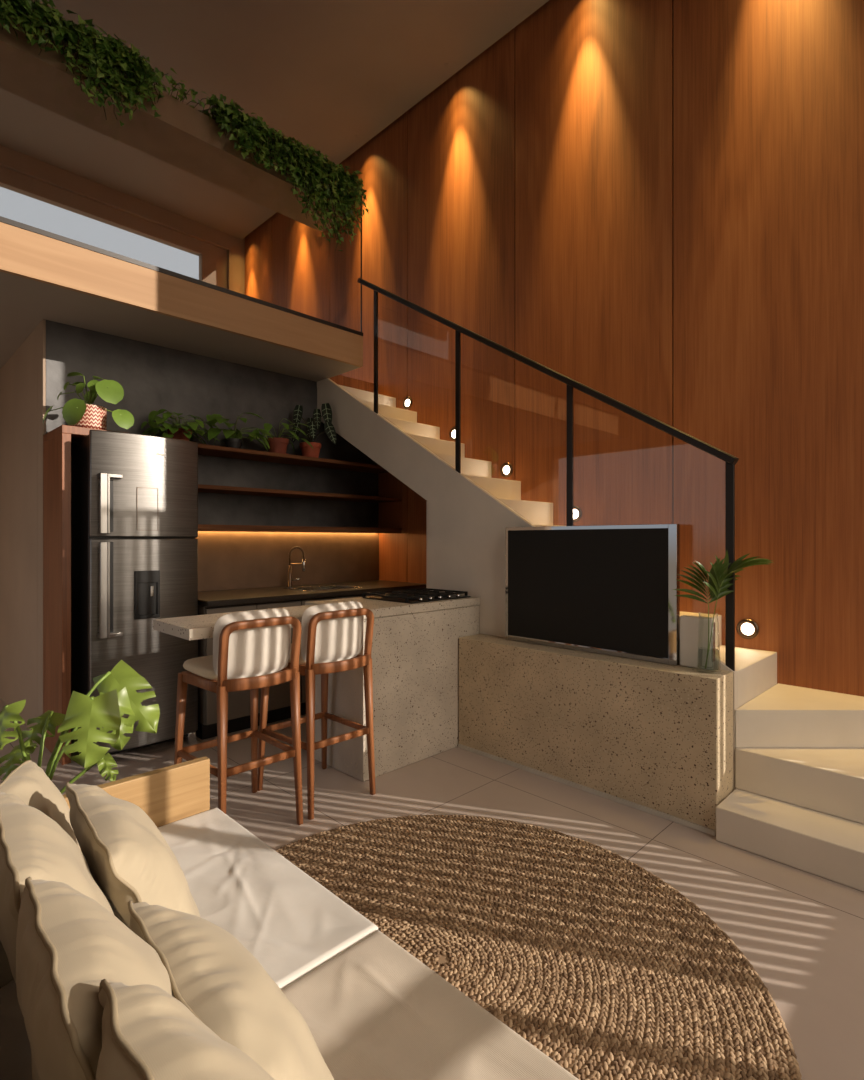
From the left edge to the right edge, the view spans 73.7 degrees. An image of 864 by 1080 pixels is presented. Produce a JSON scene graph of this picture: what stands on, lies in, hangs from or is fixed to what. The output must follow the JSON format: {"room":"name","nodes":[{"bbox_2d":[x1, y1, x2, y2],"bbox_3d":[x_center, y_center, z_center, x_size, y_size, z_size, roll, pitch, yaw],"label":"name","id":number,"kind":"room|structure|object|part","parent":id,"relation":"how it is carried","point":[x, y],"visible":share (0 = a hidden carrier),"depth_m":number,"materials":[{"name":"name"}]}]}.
{"room":"studio apartment","nodes":[
{"label":"studio apartment","id":0,"kind":"room"},
{"bbox_2d":[0,319,45,736],"bbox_3d":[-3.257,-0.050,4.500,0.142,2.600,2.630,0,0,-45],"label":"wall","id":1,"kind":"structure","parent":0,"point":[23,376],"depth_m":3.91,"materials":[{"name":"paint"}]},
{"bbox_2d":[0,145,244,294],"bbox_3d":[-4.133,-2.635,5.590,5.260,2.570,0.150,0,0,-45],"label":"wall","id":2,"kind":"structure","parent":0,"point":[8,156],"depth_m":6.36,"materials":[{"name":"paint"}]},
{"bbox_2d":[0,162,229,289],"bbox_3d":[-4.256,-2.533,5.437,4.870,2.145,0.132,0,0,-45],"label":"window","id":3,"kind":"structure","parent":2,"relation":"in","point":[214,261],"depth_m":6.30,"materials":[{"name":"glass"},{"name":"wood"}]},
{"bbox_2d":[0,271,359,381],"bbox_3d":[-3.012,-1.405,4.327,5.060,0.110,3.220,0,0,-45],"label":"loft underside","id":4,"kind":"structure","parent":0,"point":[24,302],"depth_m":3.69,"materials":[{"name":"paint"}]},
{"bbox_2d":[0,222,362,366],"bbox_3d":[-2.100,-1.468,2.942,4.390,0.235,0.030,0,0,-45],"label":"fascia","id":5,"kind":"structure","parent":4,"relation":"attached to","point":[27,254],"depth_m":3.42,"materials":[{"name":"brown wood"}]},
{"bbox_2d":[0,149,362,335],"bbox_3d":[-2.100,-2.140,2.942,4.390,1.109,0.050,0,0,-45],"label":"glass balustrade","id":6,"kind":"object","parent":5,"relation":"on","point":[2,219],"visible":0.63,"depth_m":3.46,"materials":[{"name":"clear glass"}]},
{"bbox_2d":[0,14,342,231],"bbox_3d":[-2.284,-2.604,3.062,4.300,0.172,0.380,0,0,-45],"label":"beam","id":7,"kind":"structure","parent":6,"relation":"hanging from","point":[183,137],"depth_m":3.55,"materials":[{"name":"plaster"}]},
{"bbox_2d":[0,0,163,125],"bbox_3d":[-2.116,-2.568,3.017,1.272,0.506,0.475,0,0,-45],"label":"trailing ivy","id":8,"kind":"object","parent":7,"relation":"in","point":[126,69],"visible":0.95,"depth_m":3.10,"materials":[{"name":"green plant"}]},
{"bbox_2d":[150,67,247,127],"bbox_3d":[-1.524,-2.722,3.624,0.589,0.193,0.412,0,0,-45],"label":"trailing ivy","id":9,"kind":"object","parent":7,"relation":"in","point":[160,74],"visible":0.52,"depth_m":3.53,"materials":[{"name":"green plant"}]},
{"bbox_2d":[204,94,368,250],"bbox_3d":[-1.032,-2.477,4.112,1.262,0.687,0.476,0,0,-45],"label":"trailing ivy","id":10,"kind":"object","parent":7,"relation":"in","point":[319,172],"visible":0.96,"depth_m":4.03,"materials":[{"name":"green plant"}]},
{"bbox_3d":[-0.551,-2.148,4.491,0.004,1.073,0.014,0,0,-45],"label":"post","id":11,"kind":"part","parent":6,"relation":"part of","materials":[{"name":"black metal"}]},
{"bbox_2d":[46,320,377,591],"bbox_3d":[-1.416,-0.050,4.587,2.836,2.600,0.150,0,0,-45],"label":"wall","id":12,"kind":"structure","parent":0,"point":[152,377],"depth_m":4.35,"materials":[{"name":"grey paint"}]},
{"bbox_2d":[195,531,378,590],"bbox_3d":[-1.192,0.144,4.697,1.957,0.459,0.011,0,0,-45],"label":"backsplash","id":13,"kind":"structure","parent":12,"relation":"attached to","point":[226,560],"depth_m":4.66,"materials":[{"name":"stone"}]},
{"bbox_2d":[198,444,387,473],"bbox_3d":[-1.077,-0.633,4.586,1.952,0.027,0.328,0,0,-45],"label":"wall shelf","id":14,"kind":"object","parent":12,"relation":"attached to","point":[203,449],"visible":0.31,"depth_m":4.44,"materials":[{"name":"brown wood"}]},
{"bbox_2d":[206,412,272,450],"bbox_3d":[-1.427,-0.798,4.206,0.563,0.300,0.431,0,0,-45],"label":"leaf plant","id":15,"kind":"object","parent":14,"relation":"on","point":[233,439],"visible":0.96,"depth_m":4.15,"materials":[{"name":"plant"}]},
{"bbox_3d":[-1.450,-0.691,4.207,0.133,0.085,0.133,0,0,-45],"label":"pot","id":16,"kind":"part","parent":15,"relation":"part of","materials":[{"name":"grey ceramic"}]},
{"bbox_2d":[248,418,312,453],"bbox_3d":[-1.209,-0.803,4.467,0.486,0.310,0.423,0,0,-45],"label":"plant","id":17,"kind":"object","parent":14,"relation":"on","point":[277,444],"visible":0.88,"depth_m":4.40,"materials":[{"name":"green plant"}]},
{"bbox_3d":[-1.195,-0.718,4.462,0.167,0.125,0.167,0,0,-45],"label":"pot","id":18,"kind":"part","parent":17,"relation":"part of","materials":[{"name":"ceramic"}]},
{"bbox_2d":[292,403,335,457],"bbox_3d":[-0.942,-0.880,4.653,0.360,0.464,0.173,0,0,9],"label":"plant","id":19,"kind":"object","parent":14,"relation":"on","point":[314,423],"visible":0.92,"depth_m":4.64,"materials":[{"name":"green plant"}]},
{"bbox_3d":[-0.983,-0.713,4.660,0.173,0.130,0.173,0,0,-45],"label":"pot","id":20,"kind":"part","parent":19,"relation":"part of","materials":[{"name":"ceramic"}]},
{"bbox_2d":[198,484,401,502],"bbox_3d":[-1.077,-0.361,4.586,1.952,0.027,0.328,0,0,-45],"label":"wall shelf","id":21,"kind":"object","parent":12,"relation":"attached to","point":[201,487],"visible":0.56,"depth_m":4.45,"materials":[{"name":"brown wood"}]},
{"bbox_2d":[198,529,401,532],"bbox_3d":[-1.068,-0.068,4.577,1.949,0.018,0.300,0,0,-45],"label":"led strip","id":22,"kind":"object","parent":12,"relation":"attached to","point":[222,530],"visible":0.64,"depth_m":4.39,"materials":[{"name":"plastic"}]},
{"bbox_2d":[198,524,401,530],"bbox_3d":[-1.077,-0.091,4.586,1.952,0.027,0.328,0,0,-45],"label":"wall shelf","id":23,"kind":"object","parent":12,"relation":"attached to","point":[200,526],"visible":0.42,"depth_m":4.37,"materials":[{"name":"brown wood"}]},
{"bbox_2d":[330,375,373,392],"bbox_3d":[-0.753,-1.377,5.173,0.670,0.165,0.020,0,0,-45],"label":"trim","id":24,"kind":"structure","parent":12,"relation":"attached to","point":[339,379],"depth_m":5.20,"materials":[{"name":"brown wood"}]},
{"bbox_2d":[0,0,548,239],"bbox_3d":[-1.229,-3.845,2.448,5.125,0.150,8.400,0,0,-45],"label":"ceiling","id":25,"kind":"structure","parent":0,"point":[324,74],"depth_m":4.61,"materials":[{"name":"paint"}]},
{"bbox_2d":[0,698,863,1079],"bbox_3d":[-0.757,1.300,2.708,5.960,0.100,8.700,0,0,-45],"label":"floor","id":26,"kind":"structure","parent":0,"point":[802,932],"depth_m":2.41,"materials":[{"name":"tile"}]},
{"bbox_2d":[0,660,159,793],"bbox_3d":[-1.235,0.848,1.956,0.516,0.801,0.402,0,0,2],"label":"monstera plant","id":27,"kind":"object","parent":26,"relation":"on","point":[117,688],"visible":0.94,"depth_m":1.94,"materials":[{"name":"green plant"}]},
{"bbox_2d":[43,425,187,764],"bbox_3d":[-1.969,0.304,3.601,0.692,1.889,0.458,0,0,-45],"label":"surround","id":28,"kind":"object","parent":26,"relation":"on","point":[57,442],"visible":0.71,"depth_m":3.27,"materials":[{"name":"brown wood"}]},
{"bbox_3d":[-2.198,0.327,3.372,0.044,1.844,0.458,0,0,-45],"label":"panel","id":29,"kind":"part","parent":28,"relation":"part of","materials":[{"name":"brown wood"}]},
{"bbox_2d":[43,372,133,429],"bbox_3d":[-2.037,-0.807,3.343,0.557,0.333,0.228,0,0,0],"label":"plant","id":30,"kind":"object","parent":28,"relation":"on","point":[75,412],"visible":0.98,"depth_m":3.34,"materials":[{"name":"green plant"}]},
{"bbox_3d":[-2.005,-0.709,3.369,0.176,0.135,0.176,0,0,-45],"label":"pot","id":31,"kind":"part","parent":30,"relation":"part of","materials":[{"name":"ceramic"}]},
{"bbox_3d":[-1.969,-0.618,3.601,0.692,0.045,0.458,0,0,-45],"label":"panel","id":32,"kind":"part","parent":28,"relation":"part of","materials":[{"name":"brown wood"}]},
{"bbox_2d":[141,409,218,443],"bbox_3d":[-1.722,-0.742,3.929,0.507,0.290,0.458,0,0,-45],"label":"pothos plant","id":33,"kind":"object","parent":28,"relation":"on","point":[185,432],"visible":0.91,"depth_m":3.85,"materials":[{"name":"green plant"}]},
{"bbox_3d":[-1.718,-0.698,3.924,0.153,0.100,0.153,0,0,-45],"label":"pot","id":34,"kind":"part","parent":33,"relation":"part of","materials":[{"name":"ceramic"}]},
{"bbox_2d":[71,430,197,765],"bbox_3d":[-1.841,0.322,3.542,0.594,1.854,0.666,0,0,-45],"label":"refrigerator","id":35,"kind":"object","parent":26,"relation":"on","point":[134,497],"visible":0.9,"depth_m":3.30,"materials":[{"name":"metal"}]},
{"bbox_3d":[-1.776,0.273,3.180,0.115,0.525,0.061,0,0,-45],"label":"handle","id":36,"kind":"part","parent":35,"relation":"part of","materials":[{"name":"metal"}]},
{"bbox_3d":[-1.776,-0.200,3.180,0.115,0.330,0.061,0,0,-45],"label":"handle","id":37,"kind":"part","parent":35,"relation":"part of","materials":[{"name":"metal"}]},
{"bbox_3d":[-1.651,0.586,3.352,0.594,1.188,0.080,0,0,-45],"label":"fridge door","id":38,"kind":"part","parent":35,"relation":"part of","materials":[{"name":"metal"}]},
{"bbox_3d":[-1.651,-0.311,3.352,0.594,0.587,0.080,0,0,-45],"label":"freezer door","id":39,"kind":"part","parent":35,"relation":"part of","materials":[{"name":"metal"}]},
{"bbox_3d":[-1.615,0.295,3.319,0.018,0.060,0.013,0,0,-45],"label":"tap lever","id":40,"kind":"part","parent":35,"relation":"part of","materials":[{"name":"silver metal"}]},
{"bbox_2d":[174,609,302,824],"bbox_3d":[-0.852,0.774,2.557,0.406,0.952,0.485,0,0,-45],"label":"bar stool","id":41,"kind":"object","parent":26,"relation":"on","point":[252,649],"visible":0.98,"depth_m":2.44,"materials":[{"name":"brown wood"}]},
{"bbox_3d":[-1.126,0.921,2.578,0.049,0.656,0.067,0,0,-45],"label":"leg","id":42,"kind":"part","parent":41,"relation":"part of","materials":[{"name":"brown wood"}]},
{"bbox_3d":[-0.838,0.917,2.304,0.042,0.666,0.057,0,0,-45],"label":"leg","id":43,"kind":"part","parent":41,"relation":"part of","materials":[{"name":"brown wood"}]},
{"bbox_3d":[-0.879,0.555,2.583,0.380,0.046,0.380,0,0,-45],"label":"seat","id":44,"kind":"part","parent":41,"relation":"part of","materials":[{"name":"fabric"}]},
{"bbox_2d":[213,609,290,678],"bbox_3d":[-0.744,0.438,2.448,0.360,0.280,0.079,0,0,-45],"label":"cushion","id":45,"kind":"object","parent":41,"relation":"on","point":[252,652],"depth_m":2.40,"materials":[{"name":"fabric"}]},
{"bbox_3d":[-0.874,0.921,2.831,0.049,0.656,0.067,0,0,-45],"label":"leg","id":46,"kind":"part","parent":41,"relation":"part of","materials":[{"name":"brown wood"}]},
{"bbox_3d":[-0.712,0.469,2.417,0.366,0.284,0.065,0,0,-45],"label":"frame","id":47,"kind":"part","parent":41,"relation":"part of","materials":[{"name":"brown wood"}]},
{"bbox_3d":[-0.600,0.917,2.542,0.042,0.666,0.057,0,0,-45],"label":"leg","id":48,"kind":"part","parent":41,"relation":"part of","materials":[{"name":"brown wood"}]},
{"bbox_2d":[196,599,300,739],"bbox_3d":[-1.390,0.832,4.031,0.675,0.834,0.667,0,0,-45],"label":"base cabinet","id":49,"kind":"object","parent":26,"relation":"on","point":[279,705],"visible":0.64,"depth_m":3.72,"materials":[{"name":"black laminate"}]},
{"bbox_3d":[-1.281,0.786,3.683,0.334,0.717,0.020,0,0,-45],"label":"door","id":50,"kind":"part","parent":49,"relation":"part of","materials":[{"name":"black laminate"}]},
{"bbox_3d":[-1.042,0.786,3.922,0.334,0.717,0.020,0,0,-45],"label":"door","id":51,"kind":"part","parent":49,"relation":"part of","materials":[{"name":"black laminate"}]},
{"bbox_2d":[198,580,425,606],"bbox_3d":[-0.935,0.393,4.458,1.932,0.035,0.707,0,0,-45],"label":"countertop","id":52,"kind":"structure","parent":49,"relation":"on","point":[264,594],"depth_m":4.14,"materials":[{"name":"stone"}]},
{"bbox_2d":[286,546,304,586],"bbox_3d":[-1.085,0.211,4.593,0.148,0.326,0.052,0,0,-13],"label":"tap","id":53,"kind":"object","parent":52,"relation":"on","point":[289,577],"visible":1,"depth_m":4.58,"materials":[{"name":"metal"}]},
{"bbox_2d":[284,585,361,591],"bbox_3d":[-0.849,0.394,4.497,0.490,0.041,0.350,0,0,-45],"label":"sink","id":54,"kind":"object","parent":52,"relation":"in","point":[327,587],"visible":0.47,"depth_m":4.64,"materials":[{"name":"silver metal"}]},
{"bbox_2d":[0,756,578,1079],"bbox_3d":[-0.283,0.882,0.569,1.304,0.734,2.605,0,0,-45],"label":"sofa","id":55,"kind":"object","parent":26,"relation":"on","point":[372,1010],"visible":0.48,"depth_m":1.20,"materials":[{"name":"beige fabric"}]},
{"bbox_2d":[0,760,80,988],"bbox_3d":[-0.933,0.745,1.331,0.179,0.359,0.410,0,0,-16],"label":"throw pillow","id":56,"kind":"object","parent":55,"relation":"on","point":[28,781],"visible":0.27,"depth_m":1.38,"materials":[{"name":"beige fabric"}]},
{"bbox_2d":[0,792,113,982],"bbox_3d":[-0.669,0.681,1.014,0.191,0.396,0.432,0,0,-45],"label":"throw pillow","id":57,"kind":"object","parent":55,"relation":"on","point":[34,845],"visible":0.45,"depth_m":0.92,"materials":[{"name":"beige fabric"}]},
{"bbox_2d":[16,877,172,1079],"bbox_3d":[-0.400,0.665,0.728,0.196,0.397,0.362,0,0,-39],"label":"throw pillow","id":58,"kind":"object","parent":55,"relation":"on","point":[67,942],"visible":0.77,"depth_m":0.66,"materials":[{"name":"beige fabric"}]},
{"bbox_2d":[65,782,199,927],"bbox_3d":[-0.641,0.724,1.238,0.213,0.338,0.448,0,0,-40],"label":"throw pillow","id":59,"kind":"object","parent":55,"relation":"on","point":[126,854],"visible":0.79,"depth_m":1.12,"materials":[{"name":"beige fabric"}]},
{"bbox_2d":[96,979,274,1079],"bbox_3d":[-0.169,0.650,0.510,0.198,0.395,0.394,0,0,-45],"label":"throw pillow","id":60,"kind":"object","parent":55,"relation":"on","point":[148,1033],"visible":1,"depth_m":0.53,"materials":[{"name":"beige fabric"}]},
{"bbox_2d":[0,808,377,1079],"bbox_3d":[-0.757,0.967,1.290,0.954,0.184,0.836,0,0,-45],"label":"seat cushion","id":61,"kind":"object","parent":55,"relation":"on","point":[293,925],"depth_m":1.40,"materials":[{"name":"fabric"}]},
{"bbox_2d":[128,901,333,1079],"bbox_3d":[-0.273,0.733,0.815,0.218,0.338,0.449,0,0,-40],"label":"throw pillow","id":62,"kind":"object","parent":55,"relation":"on","point":[209,970],"visible":0.62,"depth_m":0.75,"materials":[{"name":"beige fabric"}]},
{"bbox_2d":[281,930,578,1079],"bbox_3d":[0.150,0.970,0.380,0.950,0.177,1.726,0,0,-45],"label":"seat cushion","id":63,"kind":"object","parent":55,"relation":"on","point":[372,1010],"depth_m":1.06,"materials":[{"name":"beige fabric"}]},
{"bbox_2d":[153,597,479,781],"bbox_3d":[-0.535,0.805,3.174,1.822,0.888,0.555,0,0,-45],"label":"kitchen island","id":64,"kind":"object","parent":26,"relation":"on","point":[415,653],"visible":0.52,"depth_m":3.18,"materials":[{"name":"grey stone"}]},
{"bbox_2d":[362,588,470,603],"bbox_3d":[-0.094,0.342,3.594,0.524,0.036,0.445,0,0,-45],"label":"gas cooktop","id":65,"kind":"object","parent":64,"relation":"in","point":[417,595],"visible":1,"depth_m":3.52,"materials":[{"name":"black glass"}]},
{"bbox_3d":[-0.094,0.356,3.594,0.510,0.008,0.445,0,0,-45],"label":"glass","id":66,"kind":"part","parent":65,"relation":"part of","materials":[{"name":"black glass"}]},
{"bbox_2d":[257,601,375,819],"bbox_3d":[-0.562,0.774,2.853,0.406,0.952,0.485,0,0,-45],"label":"bar stool","id":67,"kind":"object","parent":26,"relation":"on","point":[332,633],"visible":0.87,"depth_m":2.72,"materials":[{"name":"wood"}]},
{"bbox_3d":[-0.837,0.921,2.875,0.049,0.656,0.067,0,0,-45],"label":"leg","id":68,"kind":"part","parent":67,"relation":"part of","materials":[{"name":"brown wood"}]},
{"bbox_3d":[-0.548,0.917,2.601,0.042,0.666,0.057,0,0,-45],"label":"leg","id":69,"kind":"part","parent":67,"relation":"part of","materials":[{"name":"brown wood"}]},
{"bbox_3d":[-0.589,0.555,2.880,0.380,0.046,0.380,0,0,-45],"label":"seat","id":70,"kind":"part","parent":67,"relation":"part of","materials":[{"name":"fabric"}]},
{"bbox_3d":[-0.584,0.921,3.127,0.049,0.656,0.067,0,0,-45],"label":"leg","id":71,"kind":"part","parent":67,"relation":"part of","materials":[{"name":"brown wood"}]},
{"bbox_2d":[301,601,363,662],"bbox_3d":[-0.454,0.438,2.745,0.360,0.280,0.079,0,0,-45],"label":"cushion","id":72,"kind":"object","parent":67,"relation":"on","point":[337,639],"depth_m":2.69,"materials":[{"name":"fabric"}]},
{"bbox_3d":[-0.422,0.469,2.713,0.366,0.284,0.065,0,0,-45],"label":"frame","id":73,"kind":"part","parent":67,"relation":"part of","materials":[{"name":"brown wood"}]},
{"bbox_3d":[-0.310,0.917,2.839,0.042,0.666,0.057,0,0,-45],"label":"leg","id":74,"kind":"part","parent":67,"relation":"part of","materials":[{"name":"brown wood"}]},
{"bbox_2d":[299,594,372,715],"bbox_3d":[-0.909,0.832,4.512,0.675,0.834,0.667,0,0,-45],"label":"base cabinet","id":75,"kind":"object","parent":26,"relation":"on","point":[303,693],"visible":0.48,"depth_m":4.11,"materials":[{"name":"black laminate"}]},
{"bbox_3d":[-0.800,0.786,4.164,0.334,0.717,0.020,0,0,-45],"label":"door","id":76,"kind":"part","parent":75,"relation":"part of","materials":[{"name":"black laminate"}]},
{"bbox_3d":[-0.561,0.786,4.403,0.334,0.717,0.020,0,0,-45],"label":"door","id":77,"kind":"part","parent":75,"relation":"part of","materials":[{"name":"black laminate"}]},
{"bbox_2d":[275,814,801,1079],"bbox_3d":[0.037,1.240,1.701,1.794,0.018,1.785,0,0,17],"label":"round rug","id":78,"kind":"object","parent":26,"relation":"on","point":[603,966],"visible":0.6,"depth_m":1.76,"materials":[{"name":"wicker"}]},
{"bbox_2d":[317,378,863,891],"bbox_3d":[0.721,-0.104,3.511,0.931,2.708,4.446,0,0,-45],"label":"staircase","id":79,"kind":"structure","parent":26,"relation":"on","point":[796,800],"depth_m":2.69,"materials":[{"name":"beige concrete"}]},
{"bbox_2d":[357,278,738,670],"bbox_3d":[0.401,-0.731,3.559,0.044,2.645,2.752,0,0,-45],"label":"stair railing","id":80,"kind":"object","parent":79,"relation":"on","point":[730,460],"visible":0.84,"depth_m":3.18,"materials":[{"name":"black metal"}]},
{"bbox_3d":[-0.427,-1.428,4.387,0.016,0.957,0.036,0,0,-45],"label":"post","id":81,"kind":"part","parent":80,"relation":"part of","materials":[{"name":"black metal"}]},
{"bbox_3d":[0.171,-0.907,3.789,0.016,0.957,0.036,0,0,-45],"label":"post","id":82,"kind":"part","parent":80,"relation":"part of","materials":[{"name":"black metal"}]},
{"bbox_3d":[0.401,-1.195,3.559,0.044,1.716,2.752,0,0,-45],"label":"handrail","id":83,"kind":"part","parent":80,"relation":"part of","materials":[{"name":"black metal"}]},
{"bbox_3d":[0.765,-0.389,3.195,0.016,0.956,0.036,0,0,-45],"label":"post","id":84,"kind":"part","parent":80,"relation":"part of","materials":[{"name":"black metal"}]},
{"bbox_3d":[1.351,0.117,2.609,0.016,0.949,0.036,0,0,-45],"label":"post","id":85,"kind":"part","parent":80,"relation":"part of","materials":[{"name":"black metal"}]},
{"bbox_2d":[458,634,732,835],"bbox_3d":[0.752,0.918,3.024,0.215,0.661,1.473,0,0,-45],"label":"media console","id":86,"kind":"object","parent":26,"relation":"on","point":[653,738],"visible":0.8,"depth_m":2.79,"materials":[{"name":"stone"}]},
{"bbox_2d":[505,524,679,665],"bbox_3d":[0.805,0.255,3.053,0.064,0.660,1.000,0,0,-45],"label":"television","id":87,"kind":"object","parent":86,"relation":"on","point":[599,589],"visible":1,"depth_m":2.96,"materials":[{"name":"black plastic"}]},
{"bbox_2d":[680,615,714,669],"bbox_3d":[1.221,0.470,2.651,0.045,0.234,0.148,0,0,-45],"label":"box","id":88,"kind":"object","parent":86,"relation":"on","point":[690,633],"visible":0.84,"depth_m":2.63,"materials":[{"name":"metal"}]},
{"bbox_3d":[1.271,0.461,2.601,0.031,0.175,0.007,0,0,-45],"label":"trim","id":89,"kind":"part","parent":88,"relation":"part of","materials":[{"name":"clear glass"}]},
{"bbox_2d":[696,612,720,672],"bbox_3d":[1.234,0.456,2.570,0.100,0.262,0.100,0,0,-45],"label":"glass vase","id":90,"kind":"object","parent":86,"relation":"on","point":[699,612],"visible":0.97,"depth_m":2.56,"materials":[{"name":"glass"}]},
{"bbox_2d":[672,557,734,668],"bbox_3d":[1.223,0.324,2.557,0.286,0.498,0.077,0,0,0],"label":"frond","id":91,"kind":"object","parent":90,"relation":"in","point":[719,568],"visible":0.98,"depth_m":2.57,"materials":[{"name":"green plant"}]},
{"bbox_2d":[702,550,772,664],"bbox_3d":[1.354,0.306,2.576,0.302,0.534,0.250,0,0,19],"label":"frond","id":92,"kind":"object","parent":90,"relation":"in","point":[737,565],"visible":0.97,"depth_m":2.53,"materials":[{"name":"green plant"}]},
{"bbox_2d":[245,0,863,696],"bbox_3d":[0.286,-1.320,4.749,0.200,5.140,7.288,0,0,-45],"label":"wall","id":93,"kind":"structure","parent":0,"point":[657,206],"depth_m":3.55,"materials":[{"name":"brown wood"}]},
{"bbox_3d":[-2.114,-1.310,7.022,0.020,5.120,0.672,0,0,-45],"label":"wood panel","id":94,"kind":"part","parent":93,"relation":"part of","materials":[{"name":"brown wood"}]},
{"bbox_3d":[-1.460,-1.310,6.367,0.020,5.120,1.162,0,0,-45],"label":"wood panel","id":95,"kind":"part","parent":93,"relation":"part of","materials":[{"name":"brown wood"}]},
{"bbox_3d":[-0.630,-1.310,5.537,0.020,5.120,1.170,0,0,-45],"label":"wood panel","id":96,"kind":"part","parent":93,"relation":"part of","materials":[{"name":"brown wood"}]},
{"bbox_2d":[403,397,411,408],"bbox_3d":[-0.218,-1.214,5.100,0.014,0.110,0.110,0,0,-45],"label":"step light","id":97,"kind":"object","parent":93,"relation":"attached to","point":[407,402],"visible":1,"depth_m":5.10,"materials":[{"name":"metal"}]},
{"bbox_2d":[449,427,454,440],"bbox_3d":[0.182,-0.866,4.700,0.014,0.110,0.110,0,0,-45],"label":"step light","id":98,"kind":"object","parent":93,"relation":"attached to","point":[452,431],"visible":0.68,"depth_m":4.71,"materials":[{"name":"metal"}]},
{"bbox_3d":[0.204,-1.310,4.703,0.020,5.120,1.174,0,0,-45],"label":"wood panel","id":99,"kind":"part","parent":93,"relation":"part of","materials":[{"name":"brown wood"}]},
{"bbox_2d":[500,463,512,476],"bbox_3d":[0.557,-0.526,4.325,0.014,0.110,0.110,0,0,-45],"label":"step light","id":100,"kind":"object","parent":93,"relation":"attached to","point":[506,469],"visible":1,"depth_m":4.32,"materials":[{"name":"metal"}]},
{"bbox_2d":[573,506,581,521],"bbox_3d":[0.967,-0.177,3.915,0.014,0.110,0.110,0,0,-45],"label":"step light","id":101,"kind":"object","parent":93,"relation":"attached to","point":[577,513],"visible":0.67,"depth_m":3.90,"materials":[{"name":"metal"}]},
{"bbox_3d":[1.036,-1.310,3.871,0.020,5.120,1.162,0,0,-45],"label":"wood panel","id":102,"kind":"part","parent":93,"relation":"part of","materials":[{"name":"brown wood"}]},
{"bbox_2d":[736,619,758,638],"bbox_3d":[1.728,0.488,3.154,0.014,0.110,0.110,0,0,-45],"label":"step light","id":103,"kind":"object","parent":93,"relation":"attached to","point":[746,628],"visible":1,"depth_m":3.15,"materials":[{"name":"metal"}]},
{"bbox_3d":[1.865,-1.310,3.042,0.020,5.120,1.167,0,0,-45],"label":"wood panel","id":104,"kind":"part","parent":93,"relation":"part of","materials":[{"name":"brown wood"}]}
]}

